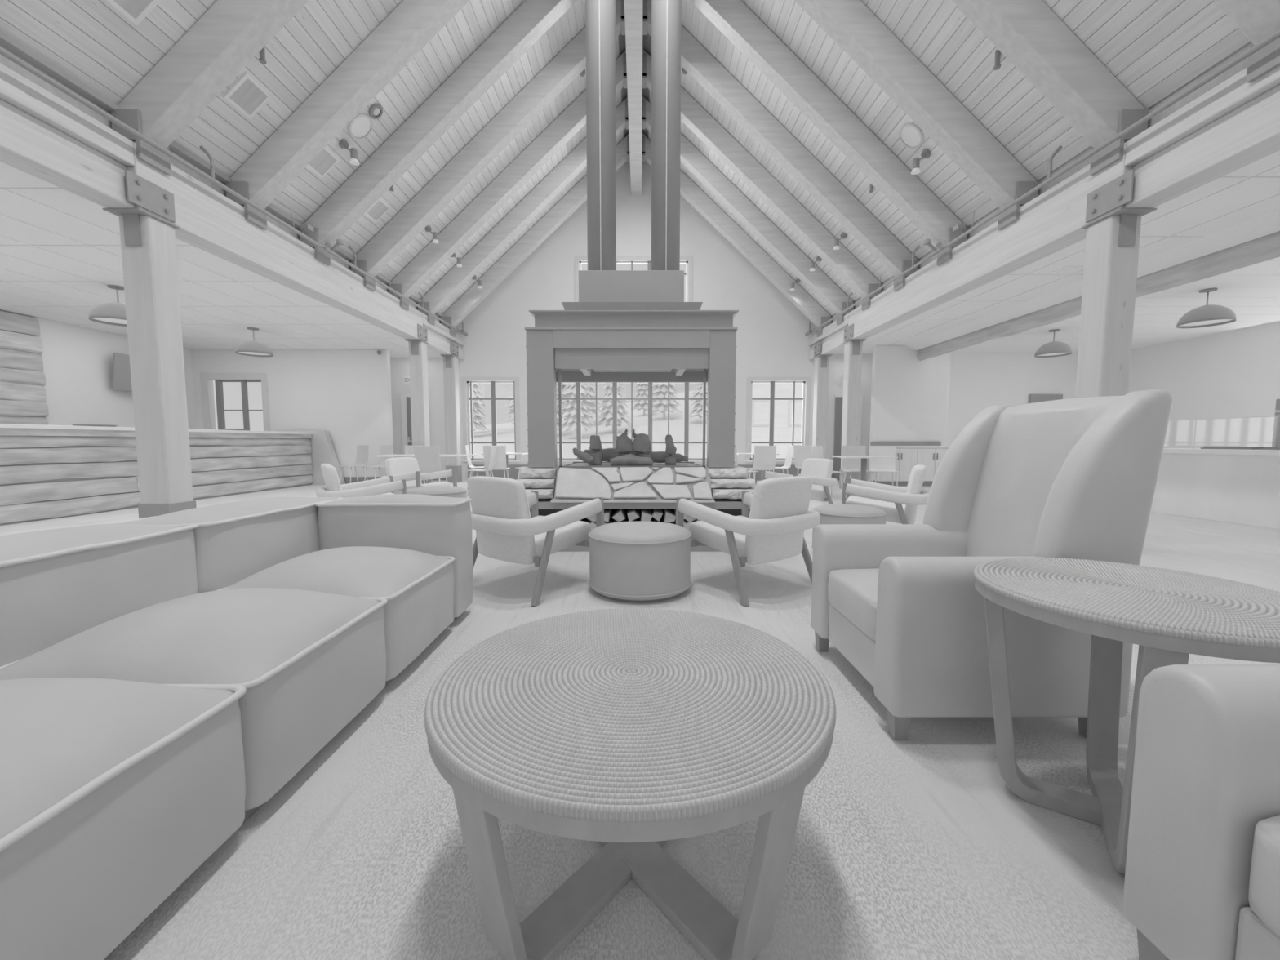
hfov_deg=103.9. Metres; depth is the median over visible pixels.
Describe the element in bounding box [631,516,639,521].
log
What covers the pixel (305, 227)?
floodlight
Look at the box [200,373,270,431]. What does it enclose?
window
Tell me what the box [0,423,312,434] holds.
countertop
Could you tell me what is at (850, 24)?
rafter
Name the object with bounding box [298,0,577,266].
rafter
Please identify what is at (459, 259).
spotlight
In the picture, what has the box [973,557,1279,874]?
side table
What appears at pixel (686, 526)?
log
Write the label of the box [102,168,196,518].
column
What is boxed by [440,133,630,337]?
rafter
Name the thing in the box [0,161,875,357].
ceiling
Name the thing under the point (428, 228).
spotlight
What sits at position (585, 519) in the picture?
log
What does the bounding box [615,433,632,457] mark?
log
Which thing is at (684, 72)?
dome camera
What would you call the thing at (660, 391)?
conifer
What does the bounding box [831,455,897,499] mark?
dining table
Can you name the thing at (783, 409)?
building
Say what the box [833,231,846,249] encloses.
spotlight
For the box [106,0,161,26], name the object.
ceiling vent
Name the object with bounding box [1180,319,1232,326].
diffuser
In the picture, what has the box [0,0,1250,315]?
ceiling
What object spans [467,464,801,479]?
baseboard
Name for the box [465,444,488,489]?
dining chair
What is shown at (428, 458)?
dining chair
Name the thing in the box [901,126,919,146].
speaker grille
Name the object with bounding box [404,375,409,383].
fire alarm
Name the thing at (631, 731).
coffee table
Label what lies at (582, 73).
dome camera
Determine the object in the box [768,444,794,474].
dining chair
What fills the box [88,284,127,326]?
pendant lamp
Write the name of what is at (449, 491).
ottoman
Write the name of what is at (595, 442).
log
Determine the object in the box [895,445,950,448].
countertop
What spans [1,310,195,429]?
wall
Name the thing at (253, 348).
pendant lamp
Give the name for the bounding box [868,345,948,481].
wall
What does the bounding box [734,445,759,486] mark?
dining chair
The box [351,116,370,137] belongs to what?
speaker grille
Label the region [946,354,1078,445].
wall
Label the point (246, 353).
diffuser
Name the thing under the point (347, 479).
baseboard
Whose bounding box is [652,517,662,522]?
log
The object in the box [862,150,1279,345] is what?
ceiling
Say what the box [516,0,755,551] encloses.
fireplace
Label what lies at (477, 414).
conifer
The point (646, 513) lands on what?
log
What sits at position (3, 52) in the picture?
pipe
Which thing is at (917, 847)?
floor
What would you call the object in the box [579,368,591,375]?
light
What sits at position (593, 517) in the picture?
log
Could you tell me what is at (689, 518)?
log
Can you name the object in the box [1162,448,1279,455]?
countertop
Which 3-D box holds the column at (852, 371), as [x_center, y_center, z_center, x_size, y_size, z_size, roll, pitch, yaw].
[4.403,-1.471,10.378,0.334,3.345,0.480,0,4,0]
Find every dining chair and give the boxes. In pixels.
[337,444,368,483]
[361,444,392,480]
[404,445,426,483]
[413,446,447,482]
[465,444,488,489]
[466,445,497,495]
[483,445,510,478]
[515,466,524,479]
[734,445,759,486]
[747,445,776,487]
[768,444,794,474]
[793,444,810,473]
[809,445,846,496]
[841,445,874,494]
[870,445,900,486]
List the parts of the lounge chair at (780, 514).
leg, seat, leg, leg, backrest, leg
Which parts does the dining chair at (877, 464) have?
leg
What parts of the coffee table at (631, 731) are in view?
leg frame, leg frame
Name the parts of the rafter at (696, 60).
ridge plate, hanger plate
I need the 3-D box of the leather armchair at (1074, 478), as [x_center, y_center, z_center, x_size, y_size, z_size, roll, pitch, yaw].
[1.264,0.263,2.011,0.868,1.168,0.816,0,4,0]
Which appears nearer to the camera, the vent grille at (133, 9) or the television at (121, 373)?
the vent grille at (133, 9)
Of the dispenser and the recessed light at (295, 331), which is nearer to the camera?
the dispenser
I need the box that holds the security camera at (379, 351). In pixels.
[377,349,382,355]
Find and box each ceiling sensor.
[258,46,266,64]
[389,184,394,191]
[868,183,873,192]
[993,49,1000,70]
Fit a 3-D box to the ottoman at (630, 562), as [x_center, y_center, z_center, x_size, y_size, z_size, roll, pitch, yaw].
[0.000,0.527,3.390,0.694,0.429,0.694,0,4,0]
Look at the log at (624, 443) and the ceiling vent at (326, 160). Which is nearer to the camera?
the log at (624, 443)
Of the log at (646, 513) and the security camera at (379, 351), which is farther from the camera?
the security camera at (379, 351)
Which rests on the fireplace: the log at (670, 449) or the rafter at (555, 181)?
the log at (670, 449)
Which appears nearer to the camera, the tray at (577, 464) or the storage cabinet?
the tray at (577, 464)
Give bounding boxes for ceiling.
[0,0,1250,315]
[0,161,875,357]
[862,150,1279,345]
[951,257,1279,354]
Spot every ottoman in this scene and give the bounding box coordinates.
[406,486,466,497]
[588,520,691,602]
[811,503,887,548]
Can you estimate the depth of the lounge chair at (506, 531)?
3.19 m
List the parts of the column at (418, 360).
cap plate, splice plate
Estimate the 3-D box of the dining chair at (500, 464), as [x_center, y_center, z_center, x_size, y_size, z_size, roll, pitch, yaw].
[-2.848,-0.225,9.989,0.430,0.923,0.484,0,4,-5]
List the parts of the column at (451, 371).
cap plate, splice plate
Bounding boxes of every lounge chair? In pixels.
[315,463,406,497]
[381,457,457,493]
[466,475,604,605]
[675,475,820,605]
[760,457,837,504]
[841,464,929,524]
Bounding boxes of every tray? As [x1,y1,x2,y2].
[71,424,117,426]
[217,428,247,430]
[568,462,696,468]
[1200,446,1263,449]
[1259,446,1279,449]
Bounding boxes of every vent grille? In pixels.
[113,0,152,18]
[229,78,266,114]
[308,148,336,174]
[366,200,387,220]
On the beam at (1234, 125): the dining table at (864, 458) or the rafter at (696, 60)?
the rafter at (696, 60)
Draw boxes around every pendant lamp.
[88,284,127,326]
[235,327,273,356]
[1034,328,1072,357]
[1176,287,1235,328]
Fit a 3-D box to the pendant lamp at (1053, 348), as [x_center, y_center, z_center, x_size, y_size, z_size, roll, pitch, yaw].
[8.150,-2.706,9.872,0.580,0.485,0.580,0,4,0]
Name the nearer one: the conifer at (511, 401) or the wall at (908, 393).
the wall at (908, 393)
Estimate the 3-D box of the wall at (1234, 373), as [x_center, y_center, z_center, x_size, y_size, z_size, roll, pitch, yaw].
[11.825,-1.481,10.793,0.150,3.300,3.750,0,4,0]
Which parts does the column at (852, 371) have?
splice plate, cap plate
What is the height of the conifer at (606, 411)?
9.120 m
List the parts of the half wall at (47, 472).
rail, panel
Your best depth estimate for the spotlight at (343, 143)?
6.33 m
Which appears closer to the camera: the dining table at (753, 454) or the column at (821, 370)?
the dining table at (753, 454)
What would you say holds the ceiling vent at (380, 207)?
in the ceiling at (1153, 48)
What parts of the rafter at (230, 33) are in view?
hanger plate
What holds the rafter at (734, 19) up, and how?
on the beam at (1234, 125)
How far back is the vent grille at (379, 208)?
7.66 m
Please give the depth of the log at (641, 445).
5.14 m
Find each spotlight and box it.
[338,138,359,165]
[425,225,439,243]
[450,253,462,266]
[471,275,482,288]
[790,277,799,291]
[809,255,821,271]
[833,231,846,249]
[911,148,930,174]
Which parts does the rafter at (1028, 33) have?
hanger plate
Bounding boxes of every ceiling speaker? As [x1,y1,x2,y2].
[347,113,373,139]
[898,123,923,148]
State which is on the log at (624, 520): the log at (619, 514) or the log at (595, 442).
the log at (619, 514)
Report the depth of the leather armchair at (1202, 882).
0.82 m
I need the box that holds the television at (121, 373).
[111,352,132,391]
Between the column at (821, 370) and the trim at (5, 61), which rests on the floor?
the column at (821, 370)
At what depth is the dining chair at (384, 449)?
11.10 m
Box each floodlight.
[299,223,313,238]
[952,223,966,238]
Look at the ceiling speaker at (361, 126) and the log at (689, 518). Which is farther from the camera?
the ceiling speaker at (361, 126)
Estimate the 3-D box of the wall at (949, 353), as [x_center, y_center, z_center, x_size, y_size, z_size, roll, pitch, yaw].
[7.225,-1.594,12.264,0.150,3.300,0.800,0,4,0]
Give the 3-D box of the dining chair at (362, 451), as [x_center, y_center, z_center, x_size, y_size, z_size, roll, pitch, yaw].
[-6.289,-0.305,11.029,0.430,0.923,0.484,3,5,30]
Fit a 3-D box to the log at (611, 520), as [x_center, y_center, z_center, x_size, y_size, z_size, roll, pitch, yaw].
[-0.305,0.420,4.928,0.114,0.098,0.596,0,4,0]
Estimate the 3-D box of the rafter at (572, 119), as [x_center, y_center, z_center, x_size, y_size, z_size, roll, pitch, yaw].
[-2.435,-5.492,9.267,4.430,4.537,0.290,0,4,0]
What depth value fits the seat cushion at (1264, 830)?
0.75 m
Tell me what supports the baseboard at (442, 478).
attached to the wall at (771, 340)
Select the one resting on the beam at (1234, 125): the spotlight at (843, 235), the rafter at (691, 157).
the rafter at (691, 157)
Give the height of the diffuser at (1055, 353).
0.001 m
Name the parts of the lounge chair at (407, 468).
backrest, leg, seat, leg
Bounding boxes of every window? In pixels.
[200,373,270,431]
[461,377,520,462]
[556,382,707,462]
[574,255,693,302]
[745,377,810,462]
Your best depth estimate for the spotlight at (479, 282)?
11.41 m
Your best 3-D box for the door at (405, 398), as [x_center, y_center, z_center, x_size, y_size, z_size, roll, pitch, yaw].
[-5.760,-1.087,12.849,0.680,2.200,0.109,0,4,0]
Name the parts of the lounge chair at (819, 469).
leg, seat, backrest, leg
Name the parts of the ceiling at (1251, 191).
panel, panel, panel, panel, panel, panel, panel, panel, panel, panel, panel, panel, panel, panel, panel, panel, panel, panel, panel, panel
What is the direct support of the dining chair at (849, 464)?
on the floor
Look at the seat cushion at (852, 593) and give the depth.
2.00 m
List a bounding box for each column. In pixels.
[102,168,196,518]
[404,324,431,484]
[440,342,462,482]
[812,342,832,458]
[839,324,866,488]
[1075,168,1156,398]
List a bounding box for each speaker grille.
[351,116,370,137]
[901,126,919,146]
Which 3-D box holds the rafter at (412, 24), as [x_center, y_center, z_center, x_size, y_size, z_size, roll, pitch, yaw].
[-2.435,-5.212,5.617,4.430,4.537,0.290,0,4,0]
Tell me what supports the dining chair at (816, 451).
on the floor
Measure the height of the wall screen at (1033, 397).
0.500 m
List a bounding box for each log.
[573,447,593,464]
[580,517,589,522]
[584,448,637,462]
[586,514,595,522]
[588,435,603,465]
[588,520,596,530]
[604,508,612,522]
[604,515,614,524]
[609,453,653,466]
[612,508,626,521]
[613,515,626,522]
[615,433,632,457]
[616,429,627,439]
[626,508,639,521]
[631,428,636,438]
[631,433,651,457]
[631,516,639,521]
[640,508,652,521]
[646,451,688,462]
[651,508,662,521]
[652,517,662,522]
[661,515,673,524]
[662,508,675,522]
[665,435,676,465]
[672,508,688,519]
[684,515,695,521]
[684,519,694,530]
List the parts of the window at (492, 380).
sill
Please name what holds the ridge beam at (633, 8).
attached to the wall at (771, 340)
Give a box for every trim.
[0,44,440,323]
[831,41,1250,323]
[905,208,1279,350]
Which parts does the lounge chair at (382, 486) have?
backrest, leg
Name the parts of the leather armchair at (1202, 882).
leg, rail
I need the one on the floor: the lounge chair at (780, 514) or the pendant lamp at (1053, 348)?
the lounge chair at (780, 514)
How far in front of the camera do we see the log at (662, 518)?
4.81 m
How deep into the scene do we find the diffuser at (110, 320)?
6.95 m
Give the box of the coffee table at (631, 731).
[424,608,835,959]
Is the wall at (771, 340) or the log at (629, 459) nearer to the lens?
the log at (629, 459)
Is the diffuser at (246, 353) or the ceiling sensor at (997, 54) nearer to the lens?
the ceiling sensor at (997, 54)
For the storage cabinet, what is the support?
on the floor
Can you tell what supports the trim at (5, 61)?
attached to the wall at (771, 340)
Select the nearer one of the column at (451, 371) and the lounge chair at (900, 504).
the lounge chair at (900, 504)
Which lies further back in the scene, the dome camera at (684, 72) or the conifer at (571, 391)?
the conifer at (571, 391)
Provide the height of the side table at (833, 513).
0.434 m
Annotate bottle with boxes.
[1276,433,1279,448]
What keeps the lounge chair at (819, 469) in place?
on the floor
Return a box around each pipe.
[0,46,467,336]
[804,29,1279,336]
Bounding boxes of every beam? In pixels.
[0,62,464,359]
[624,0,643,195]
[808,66,1279,359]
[917,231,1279,360]
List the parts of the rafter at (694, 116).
ridge plate, hanger plate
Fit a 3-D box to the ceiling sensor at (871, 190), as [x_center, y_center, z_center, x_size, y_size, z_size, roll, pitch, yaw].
[3.500,-4.415,7.584,0.064,0.112,0.062,0,4,0]
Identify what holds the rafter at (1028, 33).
on the beam at (1234, 125)
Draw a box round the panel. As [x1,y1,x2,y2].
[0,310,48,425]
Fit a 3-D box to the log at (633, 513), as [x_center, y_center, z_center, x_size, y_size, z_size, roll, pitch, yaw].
[-0.061,0.315,4.908,0.114,0.096,0.622,0,4,0]
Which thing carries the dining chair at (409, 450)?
on the floor
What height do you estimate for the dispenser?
0.620 m
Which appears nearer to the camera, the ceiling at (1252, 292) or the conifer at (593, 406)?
the ceiling at (1252, 292)
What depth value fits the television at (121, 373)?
9.86 m
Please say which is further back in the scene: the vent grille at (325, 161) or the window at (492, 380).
the window at (492, 380)
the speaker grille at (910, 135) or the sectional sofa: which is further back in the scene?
the speaker grille at (910, 135)
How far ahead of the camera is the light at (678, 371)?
5.40 m
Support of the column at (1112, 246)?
on the floor
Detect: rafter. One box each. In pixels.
[111,0,308,175]
[225,0,470,230]
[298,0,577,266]
[350,0,625,291]
[388,49,626,310]
[417,97,628,324]
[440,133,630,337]
[641,132,831,337]
[642,0,918,291]
[642,48,881,310]
[642,95,853,324]
[689,0,967,266]
[794,0,1038,230]
[951,0,1148,175]
[1213,0,1279,82]
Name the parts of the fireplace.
pillar panel, header panel, glass frame, glass frame, pillar panel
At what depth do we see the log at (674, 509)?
4.58 m
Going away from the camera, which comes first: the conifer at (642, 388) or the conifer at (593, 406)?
the conifer at (593, 406)
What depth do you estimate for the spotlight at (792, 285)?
11.51 m
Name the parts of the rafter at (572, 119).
hanger plate, ridge plate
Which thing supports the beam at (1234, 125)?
on the column at (1112, 246)
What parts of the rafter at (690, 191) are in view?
ridge plate, hanger plate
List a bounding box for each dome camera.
[579,69,585,76]
[681,67,687,74]
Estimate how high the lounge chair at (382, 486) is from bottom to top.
0.784 m
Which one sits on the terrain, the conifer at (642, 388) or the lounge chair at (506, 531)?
the conifer at (642, 388)
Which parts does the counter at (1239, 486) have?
guard rail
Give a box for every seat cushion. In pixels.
[827,568,879,640]
[1248,814,1279,936]
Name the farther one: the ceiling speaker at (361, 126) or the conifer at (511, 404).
the conifer at (511, 404)
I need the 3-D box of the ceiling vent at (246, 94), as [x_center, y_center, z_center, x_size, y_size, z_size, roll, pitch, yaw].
[-4.015,-3.932,5.134,0.266,0.248,0.340,0,4,0]
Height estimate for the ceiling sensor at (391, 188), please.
0.112 m
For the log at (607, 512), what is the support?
on the log at (611, 520)
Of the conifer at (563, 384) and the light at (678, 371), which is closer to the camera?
the light at (678, 371)
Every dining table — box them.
[373,454,475,483]
[480,453,528,478]
[736,453,779,484]
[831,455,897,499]
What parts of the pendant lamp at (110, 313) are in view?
lamp shade, stem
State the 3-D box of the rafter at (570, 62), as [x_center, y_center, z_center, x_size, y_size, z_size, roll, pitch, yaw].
[-2.435,-5.399,8.050,4.430,4.537,0.290,0,4,0]
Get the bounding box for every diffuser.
[91,317,126,324]
[237,351,271,355]
[1036,352,1069,355]
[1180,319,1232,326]
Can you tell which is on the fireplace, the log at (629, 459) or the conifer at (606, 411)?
the log at (629, 459)
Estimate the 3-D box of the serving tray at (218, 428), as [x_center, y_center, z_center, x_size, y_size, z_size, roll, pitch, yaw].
[-8.000,-0.985,9.854,0.460,0.035,0.460,0,4,0]
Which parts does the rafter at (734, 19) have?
hanger plate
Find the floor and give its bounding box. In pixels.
[0,480,1279,959]
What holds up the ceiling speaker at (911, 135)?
attached to the ceiling at (1153, 48)
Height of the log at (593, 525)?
0.102 m
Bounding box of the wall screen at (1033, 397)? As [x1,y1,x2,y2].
[1029,394,1062,403]
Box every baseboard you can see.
[343,476,380,484]
[432,477,445,479]
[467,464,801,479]
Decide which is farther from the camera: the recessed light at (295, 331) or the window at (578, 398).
the window at (578, 398)
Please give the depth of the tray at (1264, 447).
6.03 m
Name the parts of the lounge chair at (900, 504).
leg, leg, seat, leg, backrest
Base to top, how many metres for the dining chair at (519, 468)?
0.923 m
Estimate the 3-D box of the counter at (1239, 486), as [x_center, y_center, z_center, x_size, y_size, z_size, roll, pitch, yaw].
[7.620,-0.175,6.807,0.800,1.307,5.700,0,4,0]
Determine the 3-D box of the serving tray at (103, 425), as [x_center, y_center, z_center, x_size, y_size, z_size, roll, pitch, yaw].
[-8.000,-0.793,7.361,0.460,0.035,0.460,0,4,0]
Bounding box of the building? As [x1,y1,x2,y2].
[702,382,803,445]
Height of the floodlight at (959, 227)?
0.163 m
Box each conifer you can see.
[469,382,488,431]
[502,383,514,421]
[508,395,514,424]
[555,382,568,431]
[557,382,568,425]
[562,382,595,439]
[586,382,600,418]
[592,382,634,433]
[629,382,653,416]
[646,382,681,419]
[688,382,707,417]
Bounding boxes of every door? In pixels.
[400,394,412,454]
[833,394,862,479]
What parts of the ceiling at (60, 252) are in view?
panel, panel, panel, panel, panel, panel, panel, panel, panel, panel, panel, panel, panel, panel, panel, panel, panel, panel, panel, panel, panel, panel, panel, panel, panel, panel, panel, panel, panel, panel, panel, panel, panel, panel, panel, panel, panel, panel, panel, panel, panel, panel, panel, panel, panel, panel, panel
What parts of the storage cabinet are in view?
door, door, door, door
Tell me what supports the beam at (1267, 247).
attached to the wall at (908, 393)
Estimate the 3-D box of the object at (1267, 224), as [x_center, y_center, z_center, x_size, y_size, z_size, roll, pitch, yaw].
[6.270,-2.510,4.220,0.300,0.160,14.800,0,4,0]
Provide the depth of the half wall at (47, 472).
7.21 m
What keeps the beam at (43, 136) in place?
on the column at (148, 241)
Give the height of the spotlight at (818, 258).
0.280 m
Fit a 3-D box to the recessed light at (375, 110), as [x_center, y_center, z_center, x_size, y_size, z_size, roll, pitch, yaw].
[-3.331,-4.650,6.322,0.152,0.144,0.180,0,4,0]
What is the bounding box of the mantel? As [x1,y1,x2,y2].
[524,302,738,330]
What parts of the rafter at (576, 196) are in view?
hanger plate, ridge plate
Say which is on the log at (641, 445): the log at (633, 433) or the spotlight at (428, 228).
the log at (633, 433)
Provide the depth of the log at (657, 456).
5.47 m
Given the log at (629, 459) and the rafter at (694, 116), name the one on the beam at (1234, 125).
the rafter at (694, 116)
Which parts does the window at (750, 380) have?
sill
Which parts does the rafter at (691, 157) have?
ridge plate, hanger plate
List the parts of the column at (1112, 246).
splice plate, cap plate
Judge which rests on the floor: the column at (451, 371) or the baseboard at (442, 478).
the column at (451, 371)
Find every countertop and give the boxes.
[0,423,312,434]
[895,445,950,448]
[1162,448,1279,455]
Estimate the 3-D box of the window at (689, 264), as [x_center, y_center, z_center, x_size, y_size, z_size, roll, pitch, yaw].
[-0.160,-4.723,12.661,2.980,1.780,0.170,0,4,0]
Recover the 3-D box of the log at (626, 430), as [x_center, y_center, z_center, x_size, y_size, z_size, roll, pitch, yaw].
[-0.189,-0.465,5.249,0.121,0.134,0.082,0,4,0]
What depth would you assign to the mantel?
4.69 m
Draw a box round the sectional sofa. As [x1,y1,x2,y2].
[0,493,473,959]
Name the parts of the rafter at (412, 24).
hanger plate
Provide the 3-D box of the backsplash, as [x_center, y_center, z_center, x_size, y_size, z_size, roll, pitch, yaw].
[6.220,-0.851,11.734,1.640,0.100,0.020,0,4,0]
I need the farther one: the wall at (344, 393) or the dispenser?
the wall at (344, 393)
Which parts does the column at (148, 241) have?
cap plate, splice plate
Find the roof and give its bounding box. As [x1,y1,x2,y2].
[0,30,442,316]
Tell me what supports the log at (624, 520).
on the log
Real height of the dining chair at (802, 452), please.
0.923 m
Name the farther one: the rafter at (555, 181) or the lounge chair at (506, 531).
the rafter at (555, 181)
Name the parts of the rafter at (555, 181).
hanger plate, ridge plate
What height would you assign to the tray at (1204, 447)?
0.035 m
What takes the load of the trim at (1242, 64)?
attached to the wall at (771, 340)
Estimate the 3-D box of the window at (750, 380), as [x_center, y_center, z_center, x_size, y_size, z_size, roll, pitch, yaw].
[3.540,-1.552,12.904,1.640,2.160,0.170,0,4,0]
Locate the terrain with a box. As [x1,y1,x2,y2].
[470,390,794,457]
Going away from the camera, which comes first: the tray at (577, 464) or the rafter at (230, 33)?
the rafter at (230, 33)
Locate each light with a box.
[293,329,305,333]
[368,103,382,119]
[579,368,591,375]
[675,368,685,375]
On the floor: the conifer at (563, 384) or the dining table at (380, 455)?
the dining table at (380, 455)
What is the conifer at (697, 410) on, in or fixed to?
on the terrain
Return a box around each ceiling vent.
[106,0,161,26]
[222,71,272,119]
[306,146,340,178]
[364,197,391,222]
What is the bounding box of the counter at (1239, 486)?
[1150,415,1279,529]
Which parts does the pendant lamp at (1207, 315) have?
lamp shade, stem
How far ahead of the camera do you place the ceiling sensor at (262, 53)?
4.88 m
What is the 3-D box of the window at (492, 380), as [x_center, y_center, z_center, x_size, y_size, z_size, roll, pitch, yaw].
[-3.820,-1.552,12.904,1.480,2.160,0.170,0,4,0]
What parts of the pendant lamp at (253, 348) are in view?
lamp shade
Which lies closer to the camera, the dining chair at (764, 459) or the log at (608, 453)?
the log at (608, 453)
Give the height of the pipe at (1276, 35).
0.354 m
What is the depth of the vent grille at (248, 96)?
5.13 m
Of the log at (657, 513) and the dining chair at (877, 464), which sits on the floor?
the dining chair at (877, 464)
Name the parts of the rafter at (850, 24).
hanger plate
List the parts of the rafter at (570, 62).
hanger plate, ridge plate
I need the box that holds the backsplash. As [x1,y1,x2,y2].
[870,441,941,445]
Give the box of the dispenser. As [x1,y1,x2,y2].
[1271,398,1279,446]
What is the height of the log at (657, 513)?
0.090 m
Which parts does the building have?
pane, pane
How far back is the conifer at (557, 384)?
39.33 m
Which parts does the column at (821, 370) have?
splice plate, cap plate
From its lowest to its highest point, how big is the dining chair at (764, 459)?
0.923 m
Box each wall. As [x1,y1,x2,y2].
[0,423,345,525]
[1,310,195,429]
[191,348,393,476]
[390,160,872,479]
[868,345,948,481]
[944,351,951,445]
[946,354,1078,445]
[1128,322,1279,448]
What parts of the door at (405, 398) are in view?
frame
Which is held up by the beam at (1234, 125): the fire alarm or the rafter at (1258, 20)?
the rafter at (1258, 20)
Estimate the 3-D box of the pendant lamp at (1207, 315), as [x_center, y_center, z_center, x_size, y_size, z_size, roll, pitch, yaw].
[8.200,-2.505,7.250,0.580,0.485,0.580,0,4,0]
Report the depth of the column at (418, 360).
10.32 m
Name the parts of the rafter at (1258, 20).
hanger plate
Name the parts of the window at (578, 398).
sill, frame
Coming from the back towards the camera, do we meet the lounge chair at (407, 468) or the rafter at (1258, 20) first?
the lounge chair at (407, 468)
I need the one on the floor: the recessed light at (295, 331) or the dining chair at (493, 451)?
the dining chair at (493, 451)
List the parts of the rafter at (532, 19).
hanger plate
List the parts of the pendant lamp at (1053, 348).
lamp shade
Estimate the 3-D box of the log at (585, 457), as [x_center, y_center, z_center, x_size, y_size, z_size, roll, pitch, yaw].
[-0.578,-0.245,5.114,0.216,0.171,0.103,0,4,0]
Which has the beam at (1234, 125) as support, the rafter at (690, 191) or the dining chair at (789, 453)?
the rafter at (690, 191)
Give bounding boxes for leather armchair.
[810,389,1173,740]
[1122,664,1279,959]
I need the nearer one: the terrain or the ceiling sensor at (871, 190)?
the ceiling sensor at (871, 190)
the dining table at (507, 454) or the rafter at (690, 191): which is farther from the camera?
the rafter at (690, 191)
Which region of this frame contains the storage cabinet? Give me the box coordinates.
[870,441,950,485]
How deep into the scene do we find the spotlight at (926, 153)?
6.40 m
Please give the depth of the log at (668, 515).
4.60 m

